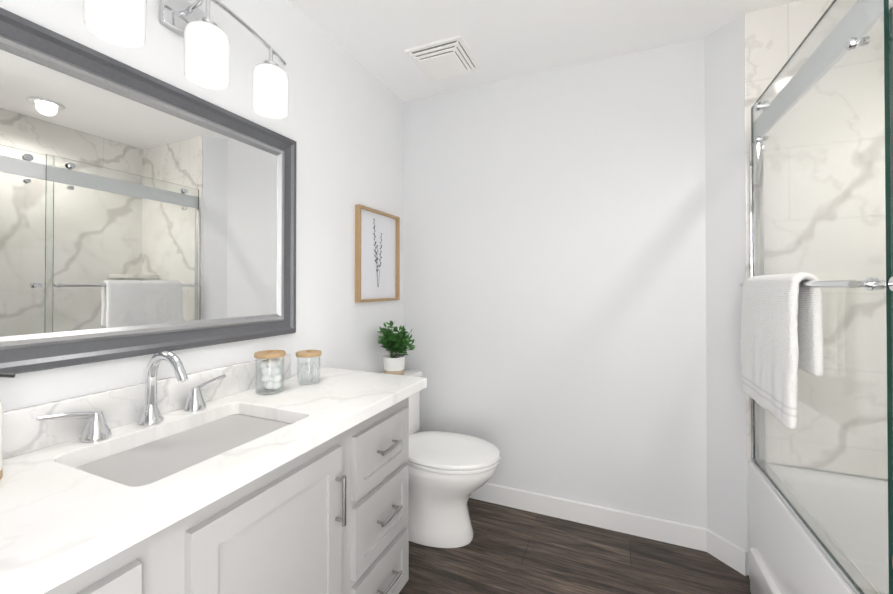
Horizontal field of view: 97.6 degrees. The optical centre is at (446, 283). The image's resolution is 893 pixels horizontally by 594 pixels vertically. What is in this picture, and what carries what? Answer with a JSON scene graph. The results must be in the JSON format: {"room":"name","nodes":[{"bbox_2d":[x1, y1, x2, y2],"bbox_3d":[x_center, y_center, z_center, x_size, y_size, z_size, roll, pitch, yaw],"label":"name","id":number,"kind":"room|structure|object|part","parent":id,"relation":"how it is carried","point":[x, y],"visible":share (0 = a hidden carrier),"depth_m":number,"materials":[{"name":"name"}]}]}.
{"room":"bathroom","nodes":[
{"label":"bathroom","id":0,"kind":"room"},
{"bbox_2d":[0,0,402,411],"bbox_3d":[-0.795,0.042,1.458,0.120,2.440,2.580,0,0,23],"label":"wall","id":1,"kind":"structure","parent":0,"point":[341,124],"depth_m":1.73,"materials":[{"name":"paint"}]},
{"bbox_2d":[3,354,290,458],"bbox_3d":[-0.919,0.336,0.984,0.021,0.100,1.366,0,0,23],"label":"backsplash","id":2,"kind":"structure","parent":1,"relation":"attached to","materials":[{"name":"stone"}]},
{"bbox_2d":[0,7,296,373],"bbox_3d":[-0.837,-0.196,1.169,0.032,0.800,1.012,0,0,23],"label":"mirror","id":3,"kind":"object","parent":1,"relation":"attached to","point":[142,213],"visible":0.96,"depth_m":1.07,"materials":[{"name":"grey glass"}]},
{"bbox_2d":[83,0,288,118],"bbox_3d":[-0.748,-0.747,1.188,0.184,0.277,0.605,0,0,23],"label":"wall lamp","id":4,"kind":"object","parent":1,"relation":"attached to","point":[122,23],"visible":1,"depth_m":1.15,"materials":[{"name":"white glass"}]},
{"bbox_3d":[-0.811,-0.686,0.959,0.120,0.152,0.120,0,0,23],"label":"lamp shade","id":5,"kind":"part","parent":4,"relation":"part of","materials":[{"name":"white glass"}]},
{"bbox_3d":[-0.823,-0.830,1.221,0.020,0.110,0.130,0,0,23],"label":"plate","id":6,"kind":"part","parent":4,"relation":"part of","materials":[{"name":"silver metal"}]},
{"bbox_3d":[-0.719,-0.685,1.175,0.120,0.152,0.120,0,0,23],"label":"lamp shade","id":7,"kind":"part","parent":4,"relation":"part of","materials":[{"name":"white glass"}]},
{"bbox_3d":[-0.756,-0.821,1.192,0.133,0.124,0.605,0,0,23],"label":"arm","id":8,"kind":"part","parent":4,"relation":"part of"},
{"bbox_3d":[-0.625,-0.683,1.391,0.120,0.152,0.120,0,0,23],"label":"lamp shade","id":9,"kind":"part","parent":4,"relation":"part of","materials":[{"name":"white glass"}]},
{"bbox_2d":[355,204,399,301],"bbox_3d":[-0.383,-0.153,2.224,0.030,0.510,0.410,0,0,23],"label":"picture frame","id":10,"kind":"object","parent":1,"relation":"attached to","point":[377,255],"visible":1,"depth_m":2.21,"materials":[{"name":"white paper"}]},
{"bbox_2d":[288,0,798,101],"bbox_3d":[0.431,-1.243,0.940,2.790,0.120,2.580,0,0,23],"label":"ceiling","id":11,"kind":"structure","parent":0,"point":[506,39],"depth_m":1.81,"materials":[{"name":"paint"}]},
{"bbox_2d":[405,35,479,80],"bbox_3d":[-0.013,-1.152,2.045,0.300,0.044,0.300,0,0,23],"label":"ceiling vent","id":12,"kind":"object","parent":11,"relation":"in","point":[445,65],"visible":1,"depth_m":1.99,"materials":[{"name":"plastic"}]},
{"bbox_2d":[403,37,706,528],"bbox_3d":[0.917,0.046,2.060,2.790,2.440,0.120,0,0,23],"label":"wall","id":13,"kind":"structure","parent":0,"point":[554,270],"depth_m":2.10,"materials":[{"name":"paint"}]},
{"bbox_2d":[469,483,706,551],"bbox_3d":[0.476,1.214,2.168,1.646,0.105,0.014,0,0,23],"label":"baseboard","id":14,"kind":"structure","parent":13,"relation":"attached to","point":[673,532],"depth_m":2.03,"materials":[{"name":"paint"}]},
{"bbox_2d":[399,498,750,593],"bbox_3d":[0.431,1.317,0.921,2.790,0.120,2.580,0,0,23],"label":"floor","id":15,"kind":"structure","parent":0,"point":[508,550],"depth_m":1.76,"materials":[{"name":"brown wood"}]},
{"bbox_2d":[28,387,423,593],"bbox_3d":[-0.651,0.841,0.951,0.536,0.832,1.525,0,0,23],"label":"bathroom vanity","id":16,"kind":"object","parent":15,"relation":"on","point":[330,517],"depth_m":1.00,"materials":[{"name":"paint"}]},
{"bbox_2d":[0,367,426,593],"bbox_3d":[-0.639,0.406,0.987,0.532,0.040,1.593,0,0,23],"label":"countertop","id":17,"kind":"structure","parent":16,"relation":"on","point":[58,513],"depth_m":0.78,"materials":[{"name":"white stone"}]},
{"bbox_2d":[0,373,15,478],"bbox_3d":[-0.901,0.278,0.744,0.092,0.210,0.109,0,0,23],"label":"soap dispenser","id":18,"kind":"object","parent":17,"relation":"on","point":[10,375],"visible":1,"depth_m":0.76,"materials":[{"name":"white ceramic"}]},
{"bbox_3d":[-0.886,0.342,0.937,0.060,0.085,0.136,0,0,23],"label":"handle","id":19,"kind":"part","parent":17,"relation":"part of","materials":[{"name":"silver metal"}]},
{"bbox_2d":[32,351,227,442],"bbox_3d":[-0.768,0.285,1.063,0.178,0.202,0.461,0,0,23],"label":"faucet","id":20,"kind":"object","parent":17,"relation":"on","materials":[{"name":"silver metal"}]},
{"bbox_2d":[76,411,291,482],"bbox_3d":[-0.633,0.483,1.004,0.361,0.138,0.496,0,0,23],"label":"sink","id":21,"kind":"object","parent":17,"relation":"in","point":[140,461],"depth_m":1.02,"materials":[{"name":"white ceramic"}]},
{"bbox_3d":[-0.757,0.345,1.236,0.060,0.085,0.136,0,0,23],"label":"handle","id":22,"kind":"part","parent":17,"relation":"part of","materials":[{"name":"silver metal"}]},
{"bbox_2d":[254,350,285,394],"bbox_3d":[-0.631,0.313,1.396,0.104,0.149,0.104,0,0,23],"label":"jar","id":23,"kind":"object","parent":17,"relation":"on","point":[271,376],"visible":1,"depth_m":1.38,"materials":[{"name":"clear glass"}]},
{"bbox_3d":[-0.631,0.250,1.397,0.104,0.023,0.104,0,0,23],"label":"lid","id":24,"kind":"part","parent":23,"relation":"part of","materials":[{"name":"brown wood"}]},
{"bbox_2d":[296,350,321,384],"bbox_3d":[-0.537,0.324,1.525,0.096,0.129,0.096,0,0,23],"label":"jar","id":25,"kind":"object","parent":17,"relation":"on","point":[306,354],"visible":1,"depth_m":1.51,"materials":[{"name":"clear glass"}]},
{"bbox_3d":[-0.537,0.271,1.525,0.096,0.023,0.096,0,0,23],"label":"lid","id":26,"kind":"part","parent":25,"relation":"part of","materials":[{"name":"brown wood"}]},
{"bbox_2d":[381,369,500,547],"bbox_3d":[-0.083,0.888,2.011,0.734,0.755,0.470,0,0,23],"label":"toilet","id":27,"kind":"object","parent":15,"relation":"on","point":[449,473],"visible":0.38,"depth_m":1.88,"materials":[{"name":"ceramic"}]},
{"bbox_2d":[377,321,415,374],"bbox_3d":[-0.267,0.358,2.191,0.258,0.305,0.262,0,0,23],"label":"plant","id":28,"kind":"object","parent":27,"relation":"on","point":[392,343],"visible":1,"depth_m":2.14,"materials":[{"name":"green plant"}]},
{"bbox_3d":[-0.293,0.460,2.186,0.122,0.102,0.122,0,0,23],"label":"pot","id":29,"kind":"part","parent":28,"relation":"part of","materials":[{"name":"ceramic"}]},
{"bbox_3d":[-0.325,0.688,2.116,0.208,0.352,0.470,0,0,23],"label":"tank","id":30,"kind":"part","parent":27,"relation":"part of","materials":[{"name":"ceramic"}]},
{"bbox_3d":[0.005,0.845,1.973,0.542,0.052,0.400,0,0,23],"label":"seat","id":31,"kind":"part","parent":27,"relation":"part of","materials":[{"name":"ceramic"}]},
{"bbox_2d":[748,461,888,593],"bbox_3d":[1.347,1.007,0.844,0.799,0.500,1.514,0,0,23],"label":"bathtub","id":32,"kind":"object","parent":15,"relation":"on","point":[787,555],"visible":0.6,"depth_m":1.45,"materials":[{"name":"ceramic"}]},
{"bbox_2d":[739,0,892,593],"bbox_3d":[1.007,-0.001,0.998,0.156,1.512,1.502,0,0,23],"label":"shower door","id":33,"kind":"structure","parent":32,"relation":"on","point":[781,340],"depth_m":1.13,"materials":[{"name":"clear glass"}]},
{"bbox_2d":[740,272,823,429],"bbox_3d":[1.108,0.198,1.318,0.087,0.456,0.473,0,0,23],"label":"towel","id":34,"kind":"object","parent":33,"relation":"hanging from","point":[781,316],"depth_m":1.18,"materials":[{"name":"white fabric"}]},
{"bbox_3d":[0.877,-0.009,0.589,0.008,1.503,0.625,0,0,23],"label":"glass","id":35,"kind":"part","parent":33,"relation":"part of","materials":[{"name":"glass"}]},
{"bbox_2d":[705,14,887,574],"bbox_3d":[1.626,0.043,1.624,0.904,2.440,0.120,0,0,23],"label":"wall","id":36,"kind":"structure","parent":0,"point":[728,461],"depth_m":1.77,"materials":[{"name":"paint"}]},
{"bbox_2d":[706,529,746,575],"bbox_3d":[1.261,1.211,1.767,0.014,0.105,0.173,0,0,-23],"label":"baseboard","id":37,"kind":"structure","parent":36,"relation":"attached to","point":[728,553],"depth_m":1.75,"materials":[{"name":"paint"}]},
{"bbox_2d":[744,0,887,478],"bbox_3d":[1.657,-0.209,1.543,0.780,1.937,0.008,0,0,23],"label":"wall tile","id":38,"kind":"structure","parent":36,"relation":"attached to","point":[774,36],"depth_m":1.58,"materials":[{"name":"stone"}]}
]}

